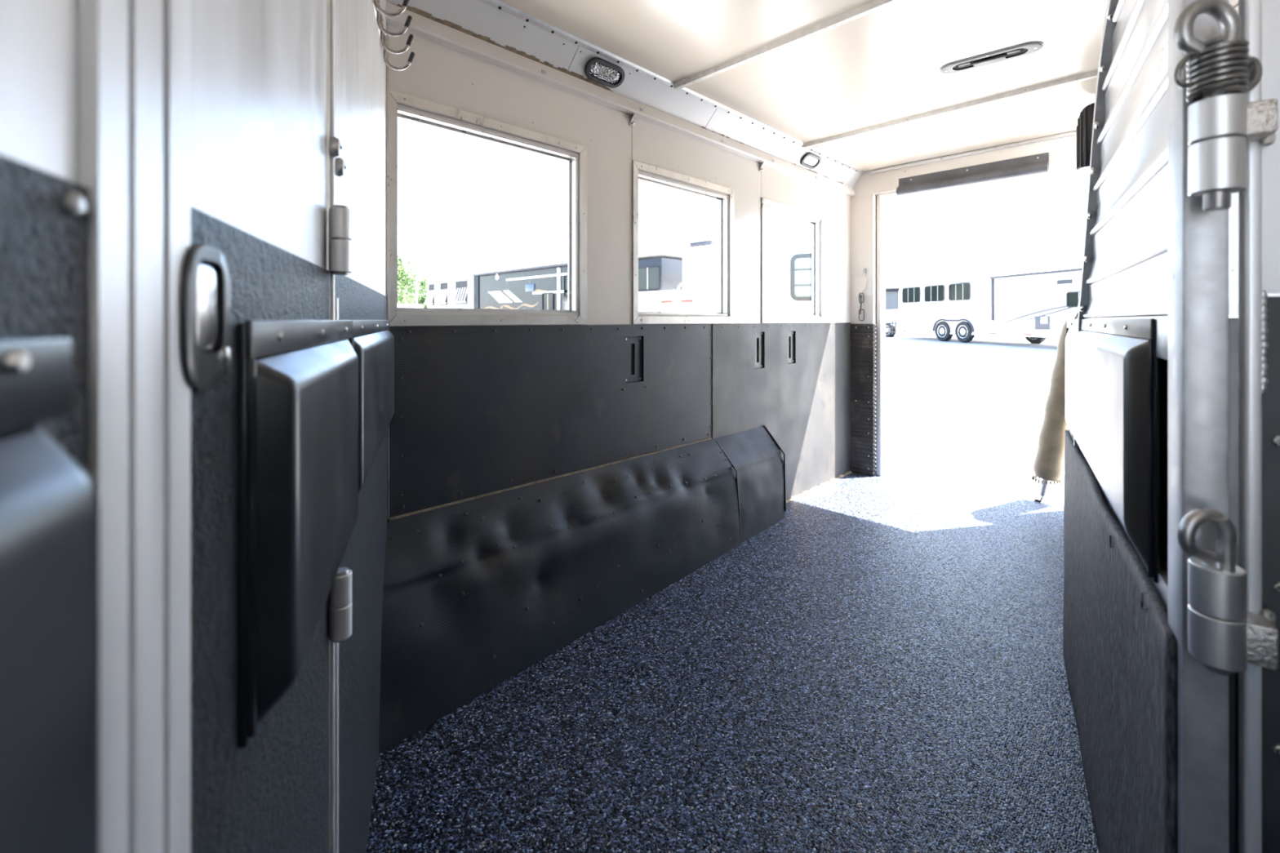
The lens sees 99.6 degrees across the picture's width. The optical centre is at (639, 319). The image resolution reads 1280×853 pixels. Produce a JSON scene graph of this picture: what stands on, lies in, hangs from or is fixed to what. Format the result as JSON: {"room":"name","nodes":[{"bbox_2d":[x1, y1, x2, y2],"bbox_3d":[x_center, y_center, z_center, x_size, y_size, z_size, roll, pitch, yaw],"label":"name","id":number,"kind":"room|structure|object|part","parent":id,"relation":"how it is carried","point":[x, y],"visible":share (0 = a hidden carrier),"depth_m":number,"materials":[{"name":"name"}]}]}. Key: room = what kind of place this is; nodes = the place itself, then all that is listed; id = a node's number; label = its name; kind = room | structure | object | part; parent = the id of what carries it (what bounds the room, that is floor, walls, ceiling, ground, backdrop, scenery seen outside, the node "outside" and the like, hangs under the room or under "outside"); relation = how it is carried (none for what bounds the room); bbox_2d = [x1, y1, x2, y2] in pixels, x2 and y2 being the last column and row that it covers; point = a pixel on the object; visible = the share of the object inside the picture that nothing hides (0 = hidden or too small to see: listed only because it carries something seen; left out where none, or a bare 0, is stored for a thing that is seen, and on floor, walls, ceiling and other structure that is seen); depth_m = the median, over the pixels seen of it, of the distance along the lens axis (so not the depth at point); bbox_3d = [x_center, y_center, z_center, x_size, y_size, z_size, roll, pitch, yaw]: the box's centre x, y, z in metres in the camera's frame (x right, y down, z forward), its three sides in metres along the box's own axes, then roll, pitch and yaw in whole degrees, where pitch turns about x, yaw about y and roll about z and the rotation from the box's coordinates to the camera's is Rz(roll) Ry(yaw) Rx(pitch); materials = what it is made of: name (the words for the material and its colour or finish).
{"room":"horse trailer interior","nodes":[
{"label":"horse trailer interior","id":0,"kind":"room"},
{"bbox_2d":[0,0,389,852],"bbox_3d":[-0.324,0.000,0.440,0.044,2.200,2.650,0,0,-21],"label":"wall","id":1,"kind":"structure","parent":0,"point":[44,205],"depth_m":0.22,"materials":[{"name":"metal"}]},
{"bbox_3d":[-0.136,-0.577,-0.059,0.030,1.047,0.583,0,0,-21],"label":"skin panel","id":2,"kind":"part","parent":1,"relation":"part of","materials":[{"name":"metal"}]},
{"bbox_2d":[0,337,99,852],"bbox_3d":[-0.103,0.203,-0.049,0.030,0.394,0.521,0,0,-21],"label":"pad","id":3,"kind":"object","parent":1,"relation":"attached to","point":[50,505],"visible":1,"depth_m":0.15,"materials":[{"name":"plastic"}]},
{"bbox_2d":[80,0,191,852],"bbox_3d":[-0.248,0.000,0.257,0.026,2.200,0.089,0,0,-21],"label":"door frame","id":4,"kind":"structure","parent":1,"relation":"attached to","point":[135,55],"depth_m":0.25,"materials":[{"name":"metal"}]},
{"bbox_2d":[179,0,351,852],"bbox_3d":[-0.339,0.000,0.517,0.062,2.200,0.489,0,0,-21],"label":"door","id":5,"kind":"structure","parent":1,"relation":"in","point":[270,239],"depth_m":0.41,"materials":[{"name":"metal"}]},
{"bbox_3d":[-0.258,-0.002,0.322,0.007,0.085,0.068,0,0,-21],"label":"latch plate","id":6,"kind":"part","parent":5,"relation":"part of","materials":[{"name":"silver metal"}]},
{"bbox_2d":[237,320,358,748],"bbox_3d":[-0.356,0.151,0.620,0.036,0.302,0.503,0,0,-21],"label":"pad","id":7,"kind":"object","parent":5,"relation":"attached to","point":[298,380],"visible":1,"depth_m":0.40,"materials":[{"name":"plastic"}]},
{"bbox_2d":[329,136,342,157],"bbox_3d":[-0.406,-0.231,0.724,0.014,0.028,0.018,0,0,-21],"label":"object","id":8,"kind":"object","parent":5,"relation":"attached to","point":[335,147],"visible":1,"depth_m":0.72,"materials":[{"name":"metal"}]},
{"bbox_2d":[334,156,346,177],"bbox_3d":[-0.420,-0.214,0.758,0.014,0.028,0.018,0,0,-21],"label":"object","id":9,"kind":"object","parent":1,"relation":"attached to","point":[340,166],"visible":0.88,"depth_m":0.75,"materials":[{"name":"metal"}]},
{"bbox_3d":[-0.620,-0.584,1.209,0.030,1.032,1.002,0,0,-21],"label":"skin panel","id":10,"kind":"part","parent":1,"relation":"part of","materials":[{"name":"metal"}]},
{"bbox_2d":[351,320,394,493],"bbox_3d":[-0.592,0.150,1.222,0.024,0.300,0.780,0,0,-21],"label":"pad","id":11,"kind":"object","parent":1,"relation":"attached to","point":[373,341],"visible":0.73,"depth_m":1.03,"materials":[{"name":"plastic"}]},
{"bbox_2d":[371,0,414,70],"bbox_3d":[-0.609,-0.738,1.343,0.085,0.115,0.420,0,0,-21],"label":"hook rack","id":12,"kind":"object","parent":1,"relation":"attached to","point":[378,11],"visible":1,"depth_m":1.35,"materials":[{"name":"metal"}]},
{"bbox_3d":[-0.646,-0.765,1.329,0.006,0.060,0.420,0,0,-21],"label":"plate","id":13,"kind":"part","parent":12,"relation":"part of","materials":[{"name":"metal"}]},
{"bbox_2d":[389,26,852,520],"bbox_3d":[0.379,-0.010,2.807,3.500,2.220,0.078,0,0,-45],"label":"wall","id":14,"kind":"structure","parent":0,"point":[481,411],"depth_m":2.24,"materials":[{"name":"white paint"}]},
{"bbox_2d":[389,88,586,325],"bbox_3d":[-0.505,-0.340,1.922,0.777,0.715,0.054,0,0,-45],"label":"window","id":15,"kind":"structure","parent":14,"relation":"in","point":[395,97],"depth_m":1.90,"materials":[{"name":"metal"}]},
{"bbox_3d":[-0.507,-0.654,1.919,0.709,0.018,0.026,0,0,-45],"label":"sash rail","id":16,"kind":"part","parent":15,"relation":"part of","materials":[{"name":"metal"}]},
{"bbox_3d":[-0.507,-0.024,1.919,0.709,0.015,0.026,0,0,-45],"label":"sash rail","id":17,"kind":"part","parent":15,"relation":"part of","materials":[{"name":"metal"}]},
{"bbox_3d":[-0.494,0.001,1.911,0.775,0.034,0.019,0,0,-45],"label":"frame sill","id":18,"kind":"part","parent":15,"relation":"part of","materials":[{"name":"metal"}]},
{"bbox_3d":[-0.412,-0.470,2.003,1.044,0.980,0.020,0,0,-45],"label":"skin panel","id":19,"kind":"part","parent":14,"relation":"part of","materials":[{"name":"white metal"}]},
{"bbox_2d":[584,57,625,88],"bbox_3d":[-0.140,-0.996,2.184,0.196,0.068,0.068,0,0,-45],"label":"lamp","id":20,"kind":"object","parent":14,"relation":"attached to","point":[597,69],"visible":1,"depth_m":2.17,"materials":[{"name":"black plastic"}]},
{"bbox_2d":[385,1,854,196],"bbox_3d":[0.420,-0.930,2.794,3.420,0.076,0.034,0,0,-45],"label":"trim","id":21,"kind":"structure","parent":14,"relation":"attached to","point":[444,33],"depth_m":2.08,"materials":[{"name":"white metal"}]},
{"bbox_2d":[386,0,865,186],"bbox_3d":[0.356,-1.005,2.685,3.395,0.114,0.124,0,0,-45],"label":"trim","id":22,"kind":"structure","parent":14,"relation":"attached to","point":[504,24],"depth_m":2.27,"materials":[{"name":"metal"}]},
{"bbox_3d":[-0.557,-1.005,1.785,0.831,0.114,0.110,0,0,-45],"label":"cove panel","id":23,"kind":"part","parent":22,"relation":"part of","materials":[{"name":"metal"}]},
{"bbox_3d":[0.043,-1.005,2.382,0.856,0.114,0.110,0,0,-45],"label":"cove panel","id":24,"kind":"part","parent":22,"relation":"part of","materials":[{"name":"metal"}]},
{"bbox_3d":[0.662,-1.005,2.999,0.886,0.114,0.110,0,0,-45],"label":"cove panel","id":25,"kind":"part","parent":22,"relation":"part of","materials":[{"name":"metal"}]},
{"bbox_3d":[1.266,-1.005,3.601,0.813,0.114,0.110,0,0,-45],"label":"cove panel","id":26,"kind":"part","parent":22,"relation":"part of","materials":[{"name":"metal"}]},
{"bbox_2d":[629,112,635,126],"bbox_3d":[-0.026,-0.869,2.350,0.024,0.047,0.034,0,0,-45],"label":"bracket","id":27,"kind":"object","parent":14,"relation":"attached to","point":[631,116],"visible":1,"depth_m":2.35,"materials":[{"name":"metal"}]},
{"bbox_2d":[625,336,642,382],"bbox_3d":[-0.033,0.173,2.385,0.110,0.202,0.014,0,0,-45],"label":"plate","id":28,"kind":"object","parent":14,"relation":"attached to","point":[633,344],"visible":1,"depth_m":2.39,"materials":[{"name":"metal"}]},
{"bbox_3d":[-0.036,0.173,2.388,0.066,0.162,0.005,0,0,-45],"label":"plate","id":29,"kind":"part","parent":28,"relation":"part of","materials":[{"name":"black metal"}]},
{"bbox_2d":[632,160,733,324],"bbox_3d":[0.220,-0.340,2.645,0.751,0.715,0.054,0,0,-45],"label":"window","id":30,"kind":"structure","parent":14,"relation":"in","point":[637,166],"depth_m":2.62,"materials":[{"name":"metal"}]},
{"bbox_3d":[0.218,-0.654,2.642,0.683,0.018,0.026,0,0,-45],"label":"sash rail","id":31,"kind":"part","parent":30,"relation":"part of","materials":[{"name":"metal"}]},
{"bbox_3d":[0.218,-0.024,2.642,0.683,0.015,0.026,0,0,-45],"label":"sash rail","id":32,"kind":"part","parent":30,"relation":"part of","materials":[{"name":"metal"}]},
{"bbox_3d":[0.231,0.001,2.634,0.749,0.034,0.019,0,0,-45],"label":"frame sill","id":33,"kind":"part","parent":30,"relation":"part of","materials":[{"name":"metal"}]},
{"bbox_3d":[0.322,-0.470,2.735,1.024,0.980,0.020,0,0,-45],"label":"skin panel","id":34,"kind":"part","parent":14,"relation":"part of","materials":[{"name":"white metal"}]},
{"bbox_2d":[755,332,762,368],"bbox_3d":[0.668,0.172,3.084,0.100,0.207,0.014,0,0,-45],"label":"plate","id":35,"kind":"object","parent":14,"relation":"attached to","point":[758,335],"visible":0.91,"depth_m":3.09,"materials":[{"name":"metal"}]},
{"bbox_3d":[0.665,0.172,3.087,0.060,0.166,0.005,0,0,-45],"label":"plate","id":36,"kind":"part","parent":35,"relation":"part of","materials":[{"name":"black metal"}]},
{"bbox_2d":[759,161,764,171],"bbox_3d":[0.696,-0.869,3.070,0.024,0.047,0.034,0,0,-45],"label":"bracket","id":37,"kind":"object","parent":14,"relation":"attached to","point":[761,164],"visible":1,"depth_m":3.07,"materials":[{"name":"metal"}]},
{"bbox_2d":[787,331,793,363],"bbox_3d":[0.919,0.169,3.334,0.095,0.198,0.014,0,0,-45],"label":"plate","id":38,"kind":"object","parent":14,"relation":"attached to","point":[790,334],"visible":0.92,"depth_m":3.34,"materials":[{"name":"metal"}]},
{"bbox_3d":[0.916,0.169,3.337,0.057,0.158,0.005,0,0,-45],"label":"plate","id":39,"kind":"part","parent":38,"relation":"part of","materials":[{"name":"black"}]},
{"bbox_2d":[760,197,824,323],"bbox_3d":[0.946,-0.340,3.368,0.752,0.715,0.054,0,0,-45],"label":"window","id":40,"kind":"structure","parent":14,"relation":"in","point":[764,202],"depth_m":3.45,"materials":[{"name":"metal"}]},
{"bbox_3d":[0.945,-0.654,3.366,0.684,0.018,0.026,0,0,-45],"label":"sash rail","id":41,"kind":"part","parent":40,"relation":"part of","materials":[{"name":"metal"}]},
{"bbox_3d":[0.945,-0.024,3.366,0.684,0.015,0.026,0,0,-45],"label":"sash rail","id":42,"kind":"part","parent":40,"relation":"part of","materials":[{"name":"metal"}]},
{"bbox_3d":[0.957,0.001,3.357,0.750,0.034,0.019,0,0,-45],"label":"frame sill","id":43,"kind":"part","parent":40,"relation":"part of","materials":[{"name":"metal"}]},
{"bbox_3d":[1.103,-0.470,3.514,1.177,0.980,0.020,0,0,-45],"label":"skin panel","id":44,"kind":"part","parent":14,"relation":"part of","materials":[{"name":"white metal"}]},
{"bbox_2d":[800,152,821,168],"bbox_3d":[1.069,-0.996,3.389,0.196,0.068,0.068,0,0,-45],"label":"lamp","id":45,"kind":"object","parent":14,"relation":"attached to","point":[810,160],"visible":1,"depth_m":3.38,"materials":[{"name":"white plastic"}]},
{"bbox_2d":[365,471,1098,852],"bbox_3d":[0.748,1.180,1.275,5.260,0.160,2.750,0,0,-45],"label":"floor","id":46,"kind":"structure","parent":0,"point":[879,667],"depth_m":1.51,"materials":[{"name":"speckled rubber"}]},
{"bbox_2d":[378,425,786,754],"bbox_3d":[0.025,0.851,2.237,2.201,0.498,0.261,0,0,-45],"label":"wall padding","id":47,"kind":"object","parent":46,"relation":"on","point":[477,593],"visible":0.99,"depth_m":1.86,"materials":[{"name":"leather"}]},
{"bbox_3d":[2.643,1.172,3.071,0.040,0.136,2.620,0,0,-45],"label":"sill","id":48,"kind":"part","parent":46,"relation":"part of","materials":[{"name":"metal"}]},
{"bbox_2d":[1062,0,1278,852],"bbox_3d":[0.998,0.045,1.149,0.092,2.090,1.497,0,0,34],"label":"divider","id":49,"kind":"object","parent":46,"relation":"on","point":[1146,448],"depth_m":0.73,"materials":[{"name":"metal"}]},
{"bbox_3d":[0.935,-0.115,1.081,0.025,1.036,1.132,0,0,34],"label":"edge frame","id":50,"kind":"part","parent":49,"relation":"part of","materials":[{"name":"white metal"}]},
{"bbox_2d":[1065,328,1150,569],"bbox_3d":[1.033,0.186,1.256,0.028,0.320,1.270,0,0,34],"label":"cushion","id":51,"kind":"object","parent":49,"relation":"on","point":[1108,370],"depth_m":0.83,"materials":[{"name":"plastic"}]},
{"bbox_3d":[1.013,0.360,1.180,0.018,0.050,1.326,0,0,34],"label":"rail","id":52,"kind":"part","parent":49,"relation":"part of","materials":[{"name":"metal"}]},
{"bbox_3d":[0.933,0.023,1.065,0.020,0.054,1.046,0,0,34],"label":"rail","id":53,"kind":"part","parent":49,"relation":"part of","materials":[{"name":"metal"}]},
{"bbox_3d":[0.622,0.045,0.605,0.036,2.090,0.066,0,0,34],"label":"post","id":54,"kind":"part","parent":49,"relation":"part of","materials":[{"name":"metal"}]},
{"bbox_2d":[1177,508,1237,675],"bbox_3d":[0.575,0.273,0.549,0.053,0.164,0.026,0,0,17],"label":"pin","id":55,"kind":"object","parent":49,"relation":"attached to","point":[1224,558],"visible":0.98,"depth_m":0.54,"materials":[{"name":"metal"}]},
{"bbox_2d":[1173,0,1262,211],"bbox_3d":[0.586,-0.219,0.549,0.078,0.214,0.044,0,0,-26],"label":"pin","id":56,"kind":"object","parent":49,"relation":"in","point":[1211,70],"visible":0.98,"depth_m":0.54,"materials":[{"name":"metal"}]},
{"bbox_3d":[0.601,0.298,0.548,0.069,0.098,0.057,0,0,34],"label":"gate hinge","id":57,"kind":"part","parent":49,"relation":"part of","materials":[{"name":"silver metal"}]},
{"bbox_3d":[0.601,-0.175,0.548,0.069,0.093,0.057,0,0,34],"label":"gate hinge","id":58,"kind":"part","parent":49,"relation":"part of","materials":[{"name":"silver metal"}]},
{"bbox_2d":[498,0,1238,171],"bbox_3d":[0.716,-1.085,1.243,5.270,0.070,2.850,0,0,-45],"label":"ceiling","id":59,"kind":"structure","parent":0,"point":[881,66],"depth_m":2.17,"materials":[{"name":"beige"}]},
{"bbox_3d":[0.635,-1.060,1.071,1.212,0.020,2.620,0,0,-45],"label":"panel","id":60,"kind":"part","parent":59,"relation":"part of","materials":[{"name":"beige"}]},
{"bbox_2d":[673,0,902,89],"bbox_3d":[1.079,-1.040,1.499,0.040,0.020,2.600,0,0,-45],"label":"trim","id":61,"kind":"structure","parent":59,"relation":"attached to","point":[876,5],"depth_m":2.01,"materials":[{"name":"metal"}]},
{"bbox_2d":[803,69,1097,147],"bbox_3d":[1.903,-1.040,2.320,0.040,0.020,2.600,0,0,-45],"label":"trim","id":62,"kind":"structure","parent":59,"relation":"attached to","point":[1091,74],"depth_m":2.63,"materials":[{"name":"metal"}]},
{"bbox_3d":[2.195,-1.060,2.625,0.865,0.020,2.620,0,0,-45],"label":"panel","id":63,"kind":"part","parent":59,"relation":"part of","materials":[{"name":"beige"}]},
{"bbox_3d":[1.477,-1.060,1.909,1.157,0.020,2.620,0,0,-45],"label":"panel","id":64,"kind":"part","parent":59,"relation":"part of","materials":[{"name":"beige"}]},
{"bbox_2d":[938,40,1044,73],"bbox_3d":[1.400,-1.044,2.172,0.354,0.011,0.114,0,0,39],"label":"handle","id":65,"kind":"object","parent":59,"relation":"attached to","point":[1026,48],"visible":1,"depth_m":2.15,"materials":[{"name":"metal"}]},
{"bbox_3d":[1.328,-1.045,2.215,0.043,0.006,0.028,0,0,39],"label":"lever","id":66,"kind":"part","parent":65,"relation":"part of","materials":[{"name":"silver metal"}]},
{"bbox_3d":[1.458,-1.045,2.110,0.043,0.006,0.028,0,0,39],"label":"lever","id":67,"kind":"part","parent":65,"relation":"part of","materials":[{"name":"silver metal"}]},
{"bbox_2d":[1076,102,1094,170],"bbox_3d":[2.145,-0.890,2.582,0.055,0.320,0.127,0,0,-26],"label":"vent","id":68,"kind":"object","parent":59,"relation":"hanging from","point":[1085,121],"visible":0.44,"depth_m":2.58,"materials":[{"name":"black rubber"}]},
{"bbox_2d":[849,130,1097,476],"bbox_3d":[2.492,0.025,3.020,0.146,2.150,2.760,0,0,-45],"label":"door frame","id":69,"kind":"structure","parent":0,"point":[872,188],"depth_m":3.82,"materials":[{"name":"white metal"}]},
{"bbox_2d":[858,268,866,320],"bbox_3d":[1.576,-0.178,3.837,0.053,0.373,0.024,0,0,33],"label":"chain","id":70,"kind":"object","parent":69,"relation":"hanging from","point":[864,269],"visible":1,"depth_m":3.83,"materials":[{"name":"metal"}]},
{"bbox_3d":[1.593,-0.430,3.913,0.100,0.910,0.225,0,0,-45],"label":"post","id":71,"kind":"part","parent":69,"relation":"part of","materials":[{"name":"white metal"}]},
{"bbox_3d":[1.589,-0.235,3.845,0.005,0.130,0.115,0,0,-45],"label":"plate","id":72,"kind":"part","parent":69,"relation":"part of","materials":[{"name":"white metal"}]},
{"bbox_3d":[1.759,-0.963,3.673,0.004,0.095,0.120,0,0,-45],"label":"plate","id":73,"kind":"part","parent":69,"relation":"part of","materials":[{"name":"white metal"}]},
{"bbox_2d":[896,152,1048,195],"bbox_3d":[2.030,-0.898,3.366,0.052,0.118,0.820,0,0,-45],"label":"bumper cover","id":74,"kind":"object","parent":69,"relation":"attached to","point":[1036,164],"visible":1,"depth_m":3.33,"materials":[{"name":"metal"}]},
{"bbox_2d":[1031,287,1080,502],"bbox_3d":[2.502,0.449,3.217,0.285,1.310,0.150,0,0,36],"label":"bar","id":75,"kind":"object","parent":69,"relation":"hanging from","point":[1049,461],"visible":0.59,"depth_m":3.19,"materials":[{"name":"fabric"}]},
{"bbox_3d":[2.409,-0.970,3.022,0.004,0.100,0.160,0,0,-45],"label":"plate","id":76,"kind":"part","parent":69,"relation":"part of","materials":[{"name":"white metal"}]},
{"bbox_2d":[1097,5,1279,566],"bbox_3d":[1.330,0.015,0.698,0.585,2.170,4.363,0,0,33],"label":"wall","id":77,"kind":"structure","parent":0,"point":[1233,210],"depth_m":1.83,"materials":[{"name":"metal"}]},
{"bbox_2d":[1228,0,1279,852],"bbox_3d":[0.892,0.025,0.440,0.630,2.150,0.032,0,0,27],"label":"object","id":78,"kind":"structure","parent":77,"relation":"attached to","point":[1254,693],"depth_m":0.56,"materials":[{"name":"metal"}]},
{"bbox_3d":[0.909,-0.539,0.434,0.594,1.022,0.016,0,0,27],"label":"panel","id":79,"kind":"part","parent":78,"relation":"part of","materials":[{"name":"metal"}]},
{"bbox_3d":[1.994,-0.532,1.735,0.030,1.035,1.964,0,0,17],"label":"skin panel","id":80,"kind":"part","parent":77,"relation":"part of","materials":[{"name":"metal"}]},
{"label":"outside","id":81,"kind":"structure","parent":0,"visible":0},
{"bbox_2d":[885,326,1064,505],"bbox_3d":[0.000,0.922,0.000,280.000,1.256,280.000,0,0,-45],"label":"ground","id":82,"kind":"structure","parent":81,"point":[971,414],"depth_m":8.21,"materials":[{"name":"white concrete"}]},
{"bbox_2d":[397,303,422,307],"bbox_3d":[-13.140,0.025,29.430,4.800,1.750,1.850,0,0,37],"label":"truck","id":83,"kind":"object","parent":82,"relation":"on","point":[399,305],"visible":0.02,"depth_m":29.02,"materials":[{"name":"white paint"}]},
{"bbox_2d":[397,253,426,304],"bbox_3d":[-22.597,-2.792,48.910,5.774,6.594,6.180,0,0,28],"label":"tree","id":84,"kind":"object","parent":82,"relation":"on","point":[402,282],"visible":0.25,"depth_m":48.65,"materials":[{"name":"green plant"}]},
{"bbox_2d":[404,274,426,307],"bbox_3d":[-21.895,-2.243,57.488,4.856,5.221,6.055,0,0,10],"label":"tree","id":85,"kind":"object","parent":82,"relation":"on","point":[422,300],"visible":0.16,"depth_m":55.99,"materials":[{"name":"green plant"}]},
{"bbox_2d":[413,235,419,304],"bbox_3d":[-18.167,-3.100,44.014,0.200,7.500,0.600,0,0,-45],"label":"mast","id":86,"kind":"object","parent":82,"relation":"on","point":[415,236],"visible":0.78,"depth_m":43.97,"materials":[{"name":"white metal"}]},
{"bbox_2d":[423,243,687,310],"bbox_3d":[-3.123,-0.335,17.464,2.670,3.070,12.550,0,0,-45],"label":"building","id":87,"kind":"structure","parent":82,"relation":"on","point":[540,284],"depth_m":16.01,"materials":[{"name":"white paint"}]},
{"bbox_3d":[-6.352,-0.610,18.898,0.040,0.060,1.060,0,0,-45],"label":"drop rail","id":88,"kind":"part","parent":87,"relation":"part of","materials":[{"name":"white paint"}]},
{"bbox_3d":[-5.515,-0.425,18.278,0.050,2.310,0.320,0,0,-45],"label":"corner trim","id":89,"kind":"part","parent":87,"relation":"part of","materials":[{"name":"white metal"}]},
{"bbox_3d":[-3.546,-1.495,16.160,0.150,0.050,5.700,0,0,-45],"label":"awning rail","id":90,"kind":"part","parent":87,"relation":"part of","materials":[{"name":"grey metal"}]},
{"bbox_3d":[-2.607,-0.505,15.353,0.006,0.470,0.470,0,0,-45],"label":"pane","id":91,"kind":"part","parent":87,"relation":"part of","materials":[{"name":"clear glass"}]},
{"bbox_3d":[-1.925,-0.920,14.669,0.006,0.540,0.340,0,0,-45],"label":"pane","id":92,"kind":"part","parent":87,"relation":"part of","materials":[{"name":"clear glass"}]},
{"bbox_3d":[0.182,-0.960,12.555,0.006,0.500,0.710,0,0,-45],"label":"pane","id":93,"kind":"part","parent":87,"relation":"part of","materials":[{"name":"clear glass"}]},
{"bbox_2d":[638,240,715,312],"bbox_3d":[1.081,-0.160,11.857,2.129,2.980,3.728,0,0,-45],"label":"trailer","id":94,"kind":"object","parent":82,"relation":"on","point":[698,284],"visible":0.12,"depth_m":11.11,"materials":[{"name":"white paint"}]},
{"bbox_3d":[0.327,-0.565,11.267,0.030,0.070,3.500,0,0,-45],"label":"rail","id":95,"kind":"part","parent":94,"relation":"part of","materials":[{"name":"white metal"}]},
{"bbox_3d":[1.434,-1.030,11.453,0.600,1.040,1.000,0,0,-45],"label":"tank","id":96,"kind":"part","parent":94,"relation":"part of","materials":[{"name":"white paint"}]},
{"bbox_3d":[1.399,-1.600,11.488,0.400,0.100,0.600,0,0,-45],"label":"tank lid","id":97,"kind":"part","parent":94,"relation":"part of","materials":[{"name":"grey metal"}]},
{"bbox_2d":[715,208,811,314],"bbox_3d":[2.239,-0.065,8.011,1.720,2.930,2.260,0,0,25],"label":"trailer","id":98,"kind":"object","parent":82,"relation":"on","point":[788,242],"visible":0.24,"depth_m":7.01,"materials":[{"name":"white paint"}]},
{"bbox_3d":[2.229,-0.540,6.823,0.550,0.500,0.006,0,0,25],"label":"pane","id":99,"kind":"part","parent":98,"relation":"part of","materials":[{"name":"clear glass"}]},
{"bbox_2d":[885,309,898,337],"bbox_3d":[13.863,0.200,29.490,2.100,1.500,3.200,0,0,-10],"label":"truck","id":100,"kind":"object","parent":82,"relation":"on","point":[891,315],"visible":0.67,"depth_m":28.43,"materials":[{"name":"white paint"}]},
{"bbox_2d":[885,288,900,309],"bbox_3d":[21.314,-0.850,52.956,12.400,4.000,6.800,0,0,25],"label":"shed","id":101,"kind":"object","parent":82,"relation":"on","point":[891,294],"visible":0.02,"depth_m":48.90,"materials":[{"name":"grey metal"}]},
{"bbox_2d":[897,267,1093,343],"bbox_3d":[15.427,-0.375,21.595,2.460,2.740,12.720,0,0,-10],"label":"trailer","id":102,"kind":"object","parent":82,"relation":"on","point":[1036,306],"visible":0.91,"depth_m":21.82,"materials":[{"name":"white paint"}]},
{"bbox_3d":[13.382,-1.225,26.708,0.006,0.690,1.250,0,0,-10],"label":"pane","id":103,"kind":"part","parent":102,"relation":"part of","materials":[{"name":"clear glass"}]},
{"bbox_3d":[13.673,-1.225,25.135,0.006,0.690,1.210,0,0,-11],"label":"pane","id":104,"kind":"part","parent":102,"relation":"part of","materials":[{"name":"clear glass"}]},
{"bbox_3d":[13.951,-1.225,23.636,0.006,0.690,1.160,0,0,-10],"label":"pane","id":105,"kind":"part","parent":102,"relation":"part of","materials":[{"name":"clear glass"}]},
{"bbox_3d":[14.365,0.610,21.399,0.020,0.050,12.720,0,0,-10],"label":"rail","id":106,"kind":"part","parent":102,"relation":"part of","materials":[{"name":"white metal"}]},
{"bbox_3d":[14.243,-0.825,21.864,0.070,1.700,0.080,0,0,-10],"label":"awning arm","id":107,"kind":"part","parent":102,"relation":"part of","materials":[{"name":"grey metal"}]},
{"bbox_2d":[1007,280,1012,285],"bbox_3d":[14.417,-1.425,21.093,0.030,0.200,0.200,0,0,-10],"label":"vent","id":108,"kind":"object","parent":102,"relation":"attached to","point":[1009,282],"depth_m":21.08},
{"bbox_3d":[14.922,-0.700,18.390,0.006,0.480,0.830,0,0,-10],"label":"pane","id":109,"kind":"part","parent":102,"relation":"part of","materials":[{"name":"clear glass"}]}
]}

